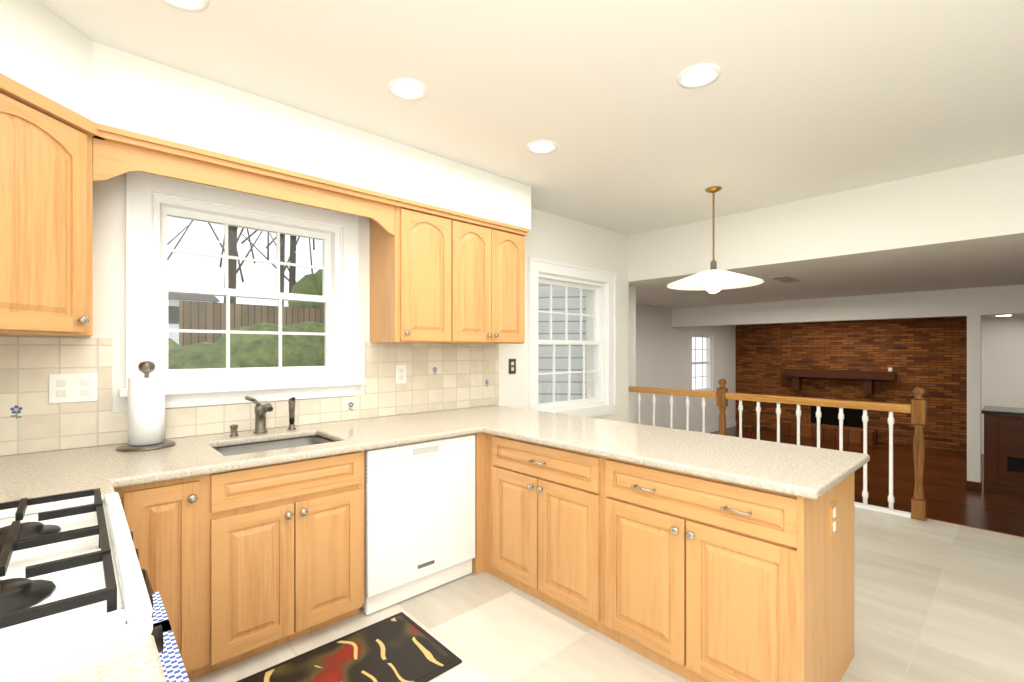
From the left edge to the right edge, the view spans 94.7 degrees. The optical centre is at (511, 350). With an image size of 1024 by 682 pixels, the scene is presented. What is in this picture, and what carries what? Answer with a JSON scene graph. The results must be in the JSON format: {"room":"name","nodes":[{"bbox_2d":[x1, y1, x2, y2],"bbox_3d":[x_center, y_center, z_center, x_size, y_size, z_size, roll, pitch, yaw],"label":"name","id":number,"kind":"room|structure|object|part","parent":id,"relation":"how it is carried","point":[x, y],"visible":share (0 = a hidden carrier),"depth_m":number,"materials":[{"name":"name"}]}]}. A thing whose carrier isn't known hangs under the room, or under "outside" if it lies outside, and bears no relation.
{"room":"kitchen","nodes":[
{"label":"kitchen","id":0,"kind":"room"},
{"bbox_2d":[119,172,365,407],"bbox_3d":[-1.539,-0.311,2.842,1.280,1.232,0.235,0,0,-43],"label":"window","id":1,"kind":"structure","parent":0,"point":[153,201],"depth_m":2.76,"materials":[{"name":"white wood"}]},
{"bbox_3d":[-1.572,-0.320,2.877,1.030,1.020,0.140,0,0,-43],"label":"frame","id":2,"kind":"part","parent":1,"relation":"part of","materials":[{"name":"white wood"}]},
{"bbox_3d":[-1.575,-0.320,2.881,0.860,0.850,0.044,0,0,-43],"label":"glass","id":3,"kind":"part","parent":1,"relation":"part of","materials":[{"name":"clear glass"}]},
{"bbox_2d":[0,0,530,229],"bbox_3d":[-0.352,-1.145,1.837,3.408,0.347,2.998,0,0,-43],"label":"soffit","id":4,"kind":"structure","parent":0,"point":[46,52],"depth_m":2.33,"materials":[{"name":"white paint"}]},
{"bbox_2d":[0,162,635,455],"bbox_3d":[-0.641,0.255,3.851,6.320,3.150,0.350,0,0,-43],"label":"wall","id":5,"kind":"structure","parent":0,"point":[554,238],"depth_m":4.21,"materials":[{"name":"white paint"}]},
{"bbox_2d":[509,359,515,373],"bbox_3d":[0.004,0.143,4.200,0.085,0.135,0.009,0,0,-43],"label":"electrical outlet","id":6,"kind":"object","parent":5,"relation":"attached to","point":[512,366],"visible":1,"depth_m":4.20,"materials":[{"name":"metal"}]},
{"bbox_2d":[528,257,615,416],"bbox_3d":[0.596,-0.076,4.841,1.344,1.552,0.192,0,0,-43],"label":"window","id":7,"kind":"structure","parent":5,"relation":"in","point":[601,284],"depth_m":4.90,"materials":[{"name":"white wood"}]},
{"bbox_3d":[0.575,-0.070,4.864,0.950,1.170,0.044,0,0,-43],"label":"glass","id":8,"kind":"part","parent":7,"relation":"part of","materials":[{"name":"clear glass"}]},
{"bbox_2d":[36,0,1023,235],"bbox_3d":[0.810,-1.370,1.822,5.700,0.100,5.200,0,0,-43],"label":"ceiling","id":9,"kind":"structure","parent":0,"point":[797,100],"depth_m":2.32,"materials":[{"name":"white paint"}]},
{"bbox_2d":[160,0,208,11],"bbox_3d":[-1.232,-1.316,1.734,0.198,0.007,0.198,0,0,2],"label":"recessed light","id":10,"kind":"object","parent":9,"relation":"in","point":[185,5],"depth_m":1.80,"materials":[{"name":"white"}]},
{"bbox_2d":[388,78,427,100],"bbox_3d":[-0.526,-1.316,2.386,0.198,0.007,0.198,0,0,2],"label":"recessed light","id":11,"kind":"object","parent":9,"relation":"in","point":[409,89],"depth_m":2.38,"materials":[{"name":"white"}]},
{"bbox_2d":[527,140,556,153],"bbox_3d":[0.195,-1.316,3.064,0.198,0.007,0.198,0,0,2],"label":"recessed light","id":12,"kind":"object","parent":9,"relation":"in","point":[541,146],"depth_m":3.06,"materials":[{"name":"white"}]},
{"bbox_2d":[677,64,720,88],"bbox_3d":[0.899,-1.316,2.272,0.198,0.007,0.198,0,0,2],"label":"recessed light","id":13,"kind":"object","parent":9,"relation":"in","point":[688,78],"depth_m":2.27,"materials":[{"name":"white"}]},
{"bbox_2d":[667,186,763,292],"bbox_3d":[1.649,-0.893,3.862,0.730,0.852,0.730,0,0,-43],"label":"pendant lamp","id":14,"kind":"object","parent":9,"relation":"hanging from","point":[713,279],"visible":1,"depth_m":3.85,"materials":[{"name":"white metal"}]},
{"bbox_3d":[1.649,-0.535,3.862,0.136,0.136,0.136,0,0,-43],"label":"bulb","id":15,"kind":"part","parent":14,"relation":"part of","materials":[{"name":"white glass"}]},
{"bbox_3d":[1.649,-0.595,3.862,0.730,0.120,0.730,0,0,-43],"label":"lamp shade","id":16,"kind":"part","parent":14,"relation":"part of","materials":[{"name":"white glass"}]},
{"bbox_2d":[629,154,1023,285],"bbox_3d":[3.016,-1.105,3.892,0.350,0.630,5.250,0,0,-43],"label":"beam","id":17,"kind":"structure","parent":9,"relation":"attached to","point":[978,204],"depth_m":3.87,"materials":[{"name":"white paint"}]},
{"bbox_2d":[538,283,585,402],"bbox_3d":[0.654,-0.220,6.230,0.950,4.000,1.150,0,0,-43],"label":"siding","id":18,"kind":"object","parent":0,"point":[545,360],"depth_m":6.23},
{"bbox_2d":[190,507,1023,681],"bbox_3d":[0.866,1.605,2.078,6.130,0.450,4.900,0,0,-43],"label":"floor","id":19,"kind":"structure","parent":0,"point":[936,601],"depth_m":2.38,"materials":[{"name":"tile"}]},
{"bbox_2d":[0,488,189,681],"bbox_3d":[-1.174,0.820,0.886,0.855,1.080,0.893,0,0,-43],"label":"range","id":20,"kind":"object","parent":19,"relation":"on","point":[74,580],"visible":0.85,"depth_m":0.91,"materials":[{"name":"white metal"}]},
{"bbox_2d":[236,612,461,681],"bbox_3d":[-0.828,1.373,1.879,1.170,0.012,0.525,0,0,-43],"label":"mat","id":21,"kind":"object","parent":19,"relation":"on","point":[401,647],"visible":0.96,"depth_m":2.08,"materials":[{"name":"black fabric"}]},
{"bbox_2d":[362,434,474,614],"bbox_3d":[-0.720,0.943,2.918,0.702,0.865,0.714,0,0,-43],"label":"dishwasher","id":22,"kind":"object","parent":19,"relation":"on","point":[419,517],"visible":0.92,"depth_m":2.62,"materials":[{"name":"white metal"}]},
{"bbox_2d":[0,73,869,681],"bbox_3d":[-0.355,0.205,1.835,3.404,2.350,2.999,0,0,-43],"label":"fitted kitchen","id":23,"kind":"object","parent":19,"relation":"on","point":[698,557],"visible":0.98,"depth_m":2.13,"materials":[{"name":"wood"}]},
{"bbox_2d":[49,373,97,402],"bbox_3d":[-2.091,0.180,2.252,0.170,0.135,0.009,0,0,-43],"label":"electrical outlet","id":24,"kind":"object","parent":23,"relation":"attached to","point":[64,388],"visible":1,"depth_m":2.25,"materials":[{"name":"white plastic"}]},
{"bbox_2d":[116,361,175,451],"bbox_3d":[-1.775,0.261,2.294,0.230,0.417,0.230,0,0,-43],"label":"paper towel holder","id":25,"kind":"object","parent":23,"relation":"on","point":[146,412],"visible":1,"depth_m":2.24,"materials":[{"name":"white paper"}]},
{"bbox_2d":[229,395,296,436],"bbox_3d":[-1.369,0.363,2.648,0.351,0.214,0.223,0,0,-43],"label":"kitchen faucet","id":26,"kind":"object","parent":23,"relation":"on","point":[260,410],"depth_m":2.66,"materials":[{"name":"silver metal"}]},
{"bbox_2d":[396,365,405,383],"bbox_3d":[-0.807,0.175,3.437,0.085,0.135,0.009,0,0,-43],"label":"electrical outlet","id":27,"kind":"object","parent":23,"relation":"attached to","point":[400,374],"visible":1,"depth_m":3.43,"materials":[{"name":"white plastic"}]},
{"bbox_2d":[629,379,926,520],"bbox_3d":[2.392,0.841,4.879,0.086,1.076,2.853,0,0,-43],"label":"railing","id":28,"kind":"object","parent":19,"relation":"on","point":[916,408],"visible":0.62,"depth_m":4.18,"materials":[{"name":"brown wood"}]},
{"bbox_2d":[927,518,1023,537],"bbox_3d":[3.126,1.395,4.164,0.020,0.031,4.900,0,0,-43],"label":"trim","id":29,"kind":"structure","parent":19,"relation":"attached to","point":[977,528],"depth_m":3.65,"materials":[{"name":"brown wood"}]},
{"bbox_2d":[636,305,735,432],"bbox_3d":[3.052,0.505,9.323,6.730,2.650,0.135,0,0,-43],"label":"wall","id":30,"kind":"structure","parent":0,"point":[662,352],"depth_m":9.43,"materials":[{"name":"white paint"}]},
{"bbox_2d":[636,368,666,421],"bbox_3d":[2.624,0.860,8.852,1.100,1.060,0.006,0,0,-43],"label":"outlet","id":31,"kind":"object","parent":30,"relation":"attached to","point":[665,418],"visible":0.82,"depth_m":9.16,"materials":[{"name":"white plastic"}]},
{"bbox_2d":[689,331,714,396],"bbox_3d":[4.086,0.280,10.275,1.160,1.380,0.140,0,0,-43],"label":"window","id":32,"kind":"structure","parent":30,"relation":"in","point":[705,334],"depth_m":10.44,"materials":[{"name":"white wood"}]},
{"bbox_2d":[635,241,1023,317],"bbox_3d":[5.684,-0.745,6.347,6.900,0.350,8.040,0,0,-43],"label":"ceiling","id":33,"kind":"structure","parent":0,"point":[1001,264],"depth_m":5.47,"materials":[{"name":"white paint"}]},
{"bbox_2d":[769,276,802,282],"bbox_3d":[3.156,-0.816,5.436,0.550,0.007,0.190,0,0,-43],"label":"ceiling vent","id":34,"kind":"object","parent":33,"relation":"in","point":[785,279],"visible":0.98,"depth_m":5.42,"materials":[{"name":"white metal"}]},
{"bbox_2d":[672,284,1023,326],"bbox_3d":[5.904,-0.690,6.550,0.200,0.460,8.040,0,0,-43],"label":"beam","id":35,"kind":"structure","parent":33,"relation":"attached to","point":[997,300],"depth_m":7.05,"materials":[{"name":"white paint"}]},
{"bbox_2d":[736,316,966,451],"bbox_3d":[6.891,0.505,9.978,0.200,2.650,4.140,0,0,-43],"label":"brick wall","id":36,"kind":"structure","parent":0,"point":[929,355],"depth_m":9.46,"materials":[{"name":"brown brick"}]},
{"bbox_2d":[811,405,862,427],"bbox_3d":[6.814,1.345,9.900,0.015,0.469,0.950,0,0,-43],"label":"firebox","id":37,"kind":"object","parent":36,"relation":"attached to","point":[852,417],"visible":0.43,"depth_m":9.88,"materials":[{"name":"black metal"}]},
{"bbox_2d":[781,368,896,394],"bbox_3d":[6.720,0.645,9.821,0.260,0.470,1.980,0,0,-43],"label":"mantel shelf","id":38,"kind":"object","parent":36,"relation":"attached to","point":[867,377],"visible":1,"depth_m":9.61,"materials":[{"name":"brown wood"}]},
{"bbox_2d":[710,426,1023,536],"bbox_3d":[5.611,1.880,6.484,6.820,0.100,7.740,0,0,-43],"label":"floor","id":39,"kind":"structure","parent":0,"point":[949,496],"depth_m":6.34,"materials":[{"name":"brown wood"}]},
{"bbox_2d":[780,421,877,444],"bbox_3d":[6.552,1.704,9.842,0.478,0.249,1.640,0,0,-43],"label":"hearth","id":40,"kind":"object","parent":39,"relation":"on","point":[831,432],"visible":0.86,"depth_m":9.65,"materials":[{"name":"brown brick"}]},
{"bbox_2d":[966,315,981,489],"bbox_3d":[6.126,0.685,6.258,0.140,2.290,0.140,0,0,-43],"label":"post","id":41,"kind":"object","parent":39,"relation":"on","point":[973,481],"visible":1,"depth_m":6.21,"materials":[{"name":"white paint"}]},
{"bbox_2d":[981,406,1023,496],"bbox_3d":[6.644,1.324,6.076,0.655,1.009,0.780,0,0,-43],"label":"base cabinet","id":42,"kind":"object","parent":39,"relation":"on","point":[1003,450],"depth_m":6.01,"materials":[{"name":"brown wood"}]},
{"bbox_2d":[981,316,1023,453],"bbox_3d":[9.583,0.505,7.061,0.200,2.650,3.800,0,0,-43],"label":"wall","id":43,"kind":"structure","parent":0,"point":[1002,361],"depth_m":8.14,"materials":[{"name":"white paint"}]},
{"label":"outside","id":44,"kind":"structure","parent":0,"visible":0},
{"bbox_3d":[-17.999,1.830,15.054,14.300,0.100,39.640,0,0,-43],"label":"ground","id":45,"kind":"structure","parent":44,"visible":0},
{"bbox_2d":[168,293,219,343],"bbox_3d":[-24.469,-1.220,27.889,10.800,6.000,9.000,0,0,-43],"label":"house","id":46,"kind":"structure","parent":45,"relation":"on","point":[175,299],"depth_m":27.18,"materials":[{"name":"white"}]},
{"bbox_2d":[168,321,324,368],"bbox_3d":[-2.618,0.405,9.961,14.000,2.750,2.588,0,0,-43],"label":"hedge","id":47,"kind":"object","parent":45,"relation":"on","point":[221,351],"depth_m":7.58,"materials":[{"name":"green plant"}]},
{"bbox_2d":[179,300,324,345],"bbox_3d":[-2.687,0.355,14.312,12.200,2.850,0.100,0,0,-43],"label":"fence","id":48,"kind":"object","parent":45,"relation":"on","point":[239,321],"depth_m":10.69,"materials":[{"name":"wood"}]},
{"bbox_2d":[224,226,299,306],"bbox_3d":[-7.979,-5.420,16.435,7.730,14.403,7.828,0,0,-43],"label":"trees","id":49,"kind":"object","parent":45,"relation":"on","point":[232,244],"depth_m":13.25,"materials":[{"name":"grey plant"}]},
{"bbox_2d":[167,220,314,283],"bbox_3d":[-8.086,-4.850,14.186,8.125,6.384,3.692,0,0,-43],"label":"twigs","id":50,"kind":"object","parent":49,"relation":"attached to","point":[251,250],"depth_m":13.67,"materials":[{"name":"grey"}]},
{"bbox_2d":[288,269,324,308],"bbox_3d":[-6.375,-4.213,14.323,8.312,7.723,5.682,0,0,-43],"label":"foliage","id":51,"kind":"object","parent":49,"relation":"attached to","point":[299,286],"depth_m":12.49,"materials":[{"name":"green plant"}]}
]}

